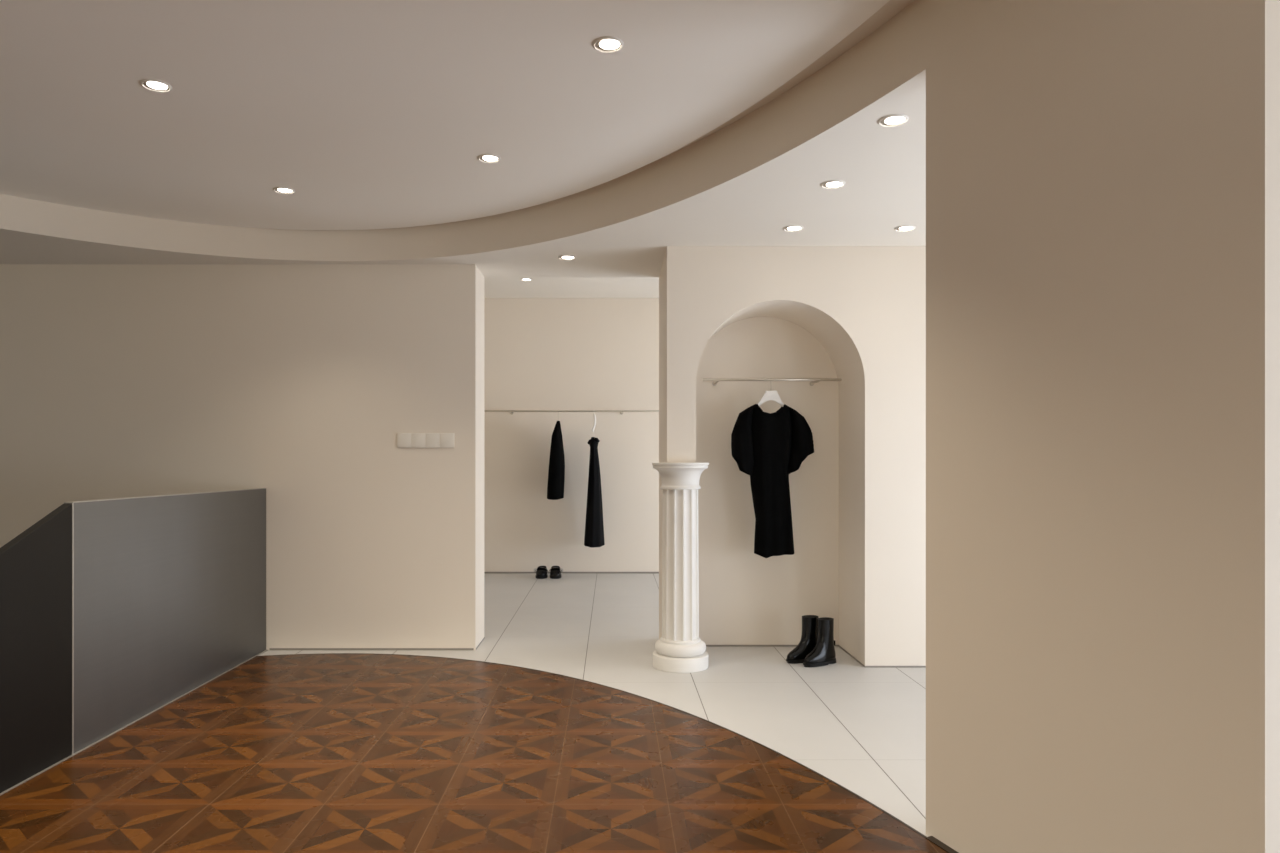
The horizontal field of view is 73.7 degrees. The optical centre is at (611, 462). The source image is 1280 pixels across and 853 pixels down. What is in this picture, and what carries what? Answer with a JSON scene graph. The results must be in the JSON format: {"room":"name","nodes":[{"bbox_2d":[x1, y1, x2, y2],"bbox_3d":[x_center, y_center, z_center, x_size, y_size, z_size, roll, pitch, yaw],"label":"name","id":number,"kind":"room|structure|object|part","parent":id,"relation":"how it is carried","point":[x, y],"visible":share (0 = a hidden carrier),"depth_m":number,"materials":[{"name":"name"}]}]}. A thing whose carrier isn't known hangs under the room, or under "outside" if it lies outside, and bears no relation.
{"room":"clothing store","nodes":[
{"label":"clothing store","id":0,"kind":"room"},
{"bbox_2d":[0,264,483,649],"bbox_3d":[-3.030,0.664,5.579,4.340,3.838,0.378,0,0,0],"label":"wall","id":1,"kind":"structure","parent":0,"point":[299,383],"depth_m":5.39,"materials":[{"name":"white paint"}]},
{"bbox_2d":[269,648,473,649],"bbox_3d":[-1.516,1.177,5.388,1.288,0.013,0.003,0,0,0],"label":"baseboard","id":2,"kind":"structure","parent":1,"relation":"attached to","point":[269,648],"depth_m":5.39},
{"bbox_2d":[397,433,453,447],"bbox_3d":[-1.172,-0.142,5.383,0.353,0.088,0.013,0,0,0],"label":"light switch","id":3,"kind":"object","parent":1,"relation":"attached to","point":[404,440],"visible":1,"depth_m":5.38,"materials":[{"name":"plastic"}]},
{"bbox_2d":[0,573,946,852],"bbox_3d":[0.300,1.280,1.970,6.200,0.205,14.340,0,0,0],"label":"floor","id":4,"kind":"structure","parent":0,"point":[303,753],"depth_m":3.45,"materials":[{"name":"brown wood"}]},
{"bbox_2d":[0,488,265,792],"bbox_3d":[-2.197,0.671,3.293,0.038,1.024,4.187,0,0,0],"label":"balustrade","id":5,"kind":"object","parent":4,"relation":"on","point":[112,611],"visible":1,"depth_m":3.76,"materials":[{"name":"metal"}]},
{"bbox_3d":[-2.198,0.673,2.325,0.036,1.019,2.249,0,0,0],"label":"sloping panel","id":6,"kind":"part","parent":5,"relation":"part of","materials":[{"name":"metal"}]},
{"bbox_2d":[0,650,267,794],"bbox_3d":[-2.172,1.180,3.290,0.013,0.006,4.180,0,0,0],"label":"trim","id":7,"kind":"structure","parent":5,"relation":"attached to","point":[264,651],"depth_m":3.75,"materials":[{"name":"metal"}]},
{"bbox_3d":[-2.198,0.672,4.418,0.036,1.021,1.937,0,0,0],"label":"level panel","id":8,"kind":"part","parent":5,"relation":"part of","materials":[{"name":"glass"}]},
{"bbox_2d":[534,566,547,578],"bbox_3d":[-0.715,1.129,8.822,0.141,0.108,0.233,0,0,20],"label":"shoe","id":9,"kind":"object","parent":4,"relation":"on","point":[541,571],"visible":1,"depth_m":8.75,"materials":[{"name":"black leather"}]},
{"bbox_2d":[549,566,562,578],"bbox_3d":[-0.584,1.129,8.822,0.141,0.108,0.234,0,0,-19],"label":"shoe","id":10,"kind":"object","parent":4,"relation":"on","point":[555,571],"visible":1,"depth_m":8.75,"materials":[{"name":"black leather"}]},
{"bbox_2d":[652,463,708,672],"bbox_3d":[0.401,0.591,4.963,0.330,1.185,0.330,0,0,0],"label":"fluted column","id":11,"kind":"structure","parent":4,"relation":"on","point":[680,649],"depth_m":4.87,"materials":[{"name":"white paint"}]},
{"bbox_2d":[786,615,818,663],"bbox_3d":[1.148,1.052,5.097,0.257,0.263,0.093,0,0,-29],"label":"boot","id":12,"kind":"object","parent":4,"relation":"on","point":[808,640],"visible":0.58,"depth_m":5.08,"materials":[{"name":"black leather"}]},
{"bbox_2d":[803,617,835,667],"bbox_3d":[1.223,1.052,5.013,0.257,0.263,0.093,0,0,-35],"label":"boot","id":13,"kind":"object","parent":4,"relation":"on","point":[823,653],"visible":1,"depth_m":5.00,"materials":[{"name":"black leather"}]},
{"bbox_2d":[0,0,1021,276],"bbox_3d":[-0.900,-1.512,0.284,8.600,0.513,10.968,0,0,0],"label":"ceiling","id":14,"kind":"structure","parent":0,"point":[882,169],"depth_m":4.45,"materials":[{"name":"paint"}]},
{"bbox_2d":[140,79,171,91],"bbox_3d":[-1.735,-1.436,3.250,0.110,0.006,0.110,0,0,0],"label":"recessed light","id":15,"kind":"object","parent":14,"relation":"in","point":[155,85],"visible":1,"depth_m":3.24,"materials":[{"name":"white"}]},
{"bbox_2d":[273,187,294,193],"bbox_3d":[-1.727,-1.436,4.499,0.110,0.006,0.110,0,0,0],"label":"recessed light","id":16,"kind":"object","parent":14,"relation":"in","point":[283,190],"visible":1,"depth_m":4.49,"materials":[{"name":"white"}]},
{"bbox_2d":[477,154,500,162],"bbox_3d":[-0.578,-1.436,4.027,0.110,0.006,0.110,0,0,0],"label":"recessed light","id":17,"kind":"object","parent":14,"relation":"in","point":[487,158],"visible":1,"depth_m":4.02,"materials":[{"name":"white"}]},
{"bbox_2d":[558,255,575,259],"bbox_3d":[-0.271,-1.251,5.197,0.110,0.006,0.110,0,0,0],"label":"recessed light","id":18,"kind":"object","parent":14,"relation":"in","point":[563,257],"visible":1,"depth_m":5.19,"materials":[{"name":"white"}]},
{"bbox_2d":[592,36,623,52],"bbox_3d":[-0.012,-1.436,2.932,0.110,0.006,0.110,0,0,0],"label":"recessed light","id":19,"kind":"object","parent":14,"relation":"in","point":[606,44],"visible":1,"depth_m":2.92,"materials":[{"name":"white"}]},
{"bbox_2d":[782,225,802,231],"bbox_3d":[0.969,-1.251,4.555,0.110,0.006,0.110,0,0,0],"label":"recessed light","id":20,"kind":"object","parent":14,"relation":"in","point":[792,228],"visible":1,"depth_m":4.55,"materials":[{"name":"white"}]},
{"bbox_2d":[820,180,845,188],"bbox_3d":[0.996,-1.251,3.837,0.110,0.006,0.110,0,0,0],"label":"recessed light","id":21,"kind":"object","parent":14,"relation":"in","point":[832,184],"visible":1,"depth_m":3.83,"materials":[{"name":"white"}]},
{"bbox_2d":[877,114,908,126],"bbox_3d":[1.030,-1.251,3.121,0.110,0.006,0.110,0,0,0],"label":"recessed light","id":22,"kind":"object","parent":14,"relation":"in","point":[893,120],"visible":1,"depth_m":3.11,"materials":[{"name":"white"}]},
{"bbox_2d":[894,225,915,231],"bbox_3d":[1.567,-1.251,4.555,0.110,0.006,0.110,0,0,0],"label":"recessed light","id":23,"kind":"object","parent":14,"relation":"in","point":[904,228],"visible":1,"depth_m":4.55,"materials":[{"name":"white"}]},
{"bbox_2d":[484,298,658,571],"bbox_3d":[0.300,-0.292,9.215,6.200,2.951,0.150,0,0,0],"label":"wall","id":24,"kind":"structure","parent":0,"point":[540,353],"depth_m":9.14,"materials":[{"name":"white paint"}]},
{"bbox_2d":[484,410,658,414],"bbox_3d":[-0.350,-0.536,8.964,2.800,0.036,0.350,0,0,0],"label":"rail","id":25,"kind":"object","parent":24,"relation":"attached to","point":[509,411],"visible":0.66,"depth_m":8.79,"materials":[{"name":"silver metal"}]},
{"bbox_3d":[-0.350,-0.536,8.800,2.800,0.021,0.021,0,0,0],"label":"rod","id":26,"kind":"part","parent":25,"relation":"part of","materials":[{"name":"silver metal"}]},
{"bbox_2d":[592,413,595,431],"bbox_3d":[-0.182,-0.380,8.800,0.047,0.343,0.149,0,0,0],"label":"hanger","id":27,"kind":"object","parent":25,"relation":"hanging from","point":[594,424],"visible":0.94,"depth_m":8.79,"materials":[{"name":"white plastic"}]},
{"bbox_2d":[584,437,604,547],"bbox_3d":[-0.177,0.292,8.800,0.212,1.120,0.433,0,0,0],"label":"skirt","id":28,"kind":"object","parent":27,"relation":"hanging from","point":[594,527],"visible":1,"depth_m":8.66,"materials":[{"name":"black fabric"}]},
{"bbox_2d":[484,572,658,572],"bbox_3d":[0.300,1.174,9.138,6.200,0.018,0.004,0,0,0],"label":"baseboard","id":29,"kind":"structure","parent":24,"relation":"attached to","point":[484,572],"depth_m":9.13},
{"bbox_2d":[484,277,658,297],"bbox_3d":[0.300,-1.793,7.454,6.200,0.050,3.372,0,0,0],"label":"ceiling","id":30,"kind":"structure","parent":0,"point":[494,287],"depth_m":8.59,"materials":[{"name":"paint"}]},
{"bbox_2d":[0,0,1279,852],"bbox_3d":[-1.649,-0.159,0.420,6.089,2.684,9.770,0,0,0],"label":"wall","id":31,"kind":"structure","parent":0,"point":[1103,176],"depth_m":2.12,"materials":[{"name":"white paint"}]},
{"bbox_2d":[266,653,947,852],"bbox_3d":[-0.421,1.180,0.501,3.487,0.006,9.552,0,0,0],"label":"trim","id":32,"kind":"structure","parent":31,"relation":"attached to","point":[892,816],"depth_m":3.73,"materials":[{"name":"brown metal"}]},
{"bbox_2d":[839,645,864,666],"bbox_3d":[1.465,1.178,5.216,0.003,0.010,0.562,0,0,0],"label":"baseboard","id":33,"kind":"structure","parent":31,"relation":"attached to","point":[839,645],"depth_m":5.19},
{"bbox_2d":[865,666,925,667],"bbox_3d":[2.433,1.178,4.933,1.934,0.010,0.003,0,0,0],"label":"baseboard","id":34,"kind":"structure","parent":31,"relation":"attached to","point":[865,666],"depth_m":4.93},
{"bbox_2d":[926,836,957,852],"bbox_3d":[1.132,1.179,2.166,0.048,0.008,1.075,0,0,-13],"label":"baseboard","id":35,"kind":"structure","parent":31,"relation":"attached to","point":[932,839],"depth_m":2.63,"materials":[{"name":"brown metal"}]},
{"bbox_2d":[658,0,914,159],"bbox_3d":[-0.900,-1.516,0.283,8.600,0.030,10.966,0,0,0],"label":"molding","id":36,"kind":"structure","parent":0,"point":[891,8],"depth_m":3.12,"materials":[{"name":"paint"}]},
{"bbox_2d":[659,246,925,665],"bbox_3d":[1.861,-0.036,5.351,3.079,2.438,0.833,0,0,0],"label":"wall","id":37,"kind":"structure","parent":0,"point":[856,315],"depth_m":5.04,"materials":[{"name":"white paint"}]},
{"bbox_2d":[703,378,841,385],"bbox_3d":[0.987,-0.511,5.365,0.850,0.029,0.268,0,0,0],"label":"rail","id":38,"kind":"object","parent":37,"relation":"attached to","point":[717,380],"visible":1,"depth_m":5.23,"materials":[{"name":"silver metal"}]},
{"bbox_2d":[758,378,783,406],"bbox_3d":[0.975,-0.434,5.240,0.165,0.183,0.028,0,0,0],"label":"hanger","id":39,"kind":"object","parent":38,"relation":"hanging from","point":[769,395],"visible":1,"depth_m":5.23,"materials":[{"name":"white plastic"}]},
{"bbox_2d":[731,404,813,557],"bbox_3d":[0.990,0.107,5.225,0.510,0.941,0.161,0,0,0],"label":"dress","id":40,"kind":"object","parent":39,"relation":"hanging from","point":[767,447],"visible":1,"depth_m":5.18,"materials":[{"name":"black fabric"}]},
{"bbox_3d":[0.987,-0.511,5.240,0.850,0.017,0.017,0,0,0],"label":"rod","id":41,"kind":"part","parent":38,"relation":"part of","materials":[{"name":"silver metal"}]},
{"bbox_2d":[706,645,838,646],"bbox_3d":[0.978,1.177,5.498,0.978,0.011,0.003,0,0,0],"label":"baseboard","id":42,"kind":"structure","parent":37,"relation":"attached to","point":[706,645],"depth_m":5.50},
{"bbox_3d":[-0.550,-0.429,8.800,0.020,0.246,0.207,0,0,0],"label":"hanger","id":43,"kind":"object","parent":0,"visible":0},
{"bbox_2d":[547,421,564,499],"bbox_3d":[-0.574,-0.032,8.800,0.184,0.805,0.624,0,0,0],"label":"jacket","id":44,"kind":"object","parent":43,"relation":"hanging from","point":[556,472],"visible":1,"depth_m":8.54,"materials":[{"name":"black fabric"}]}
]}

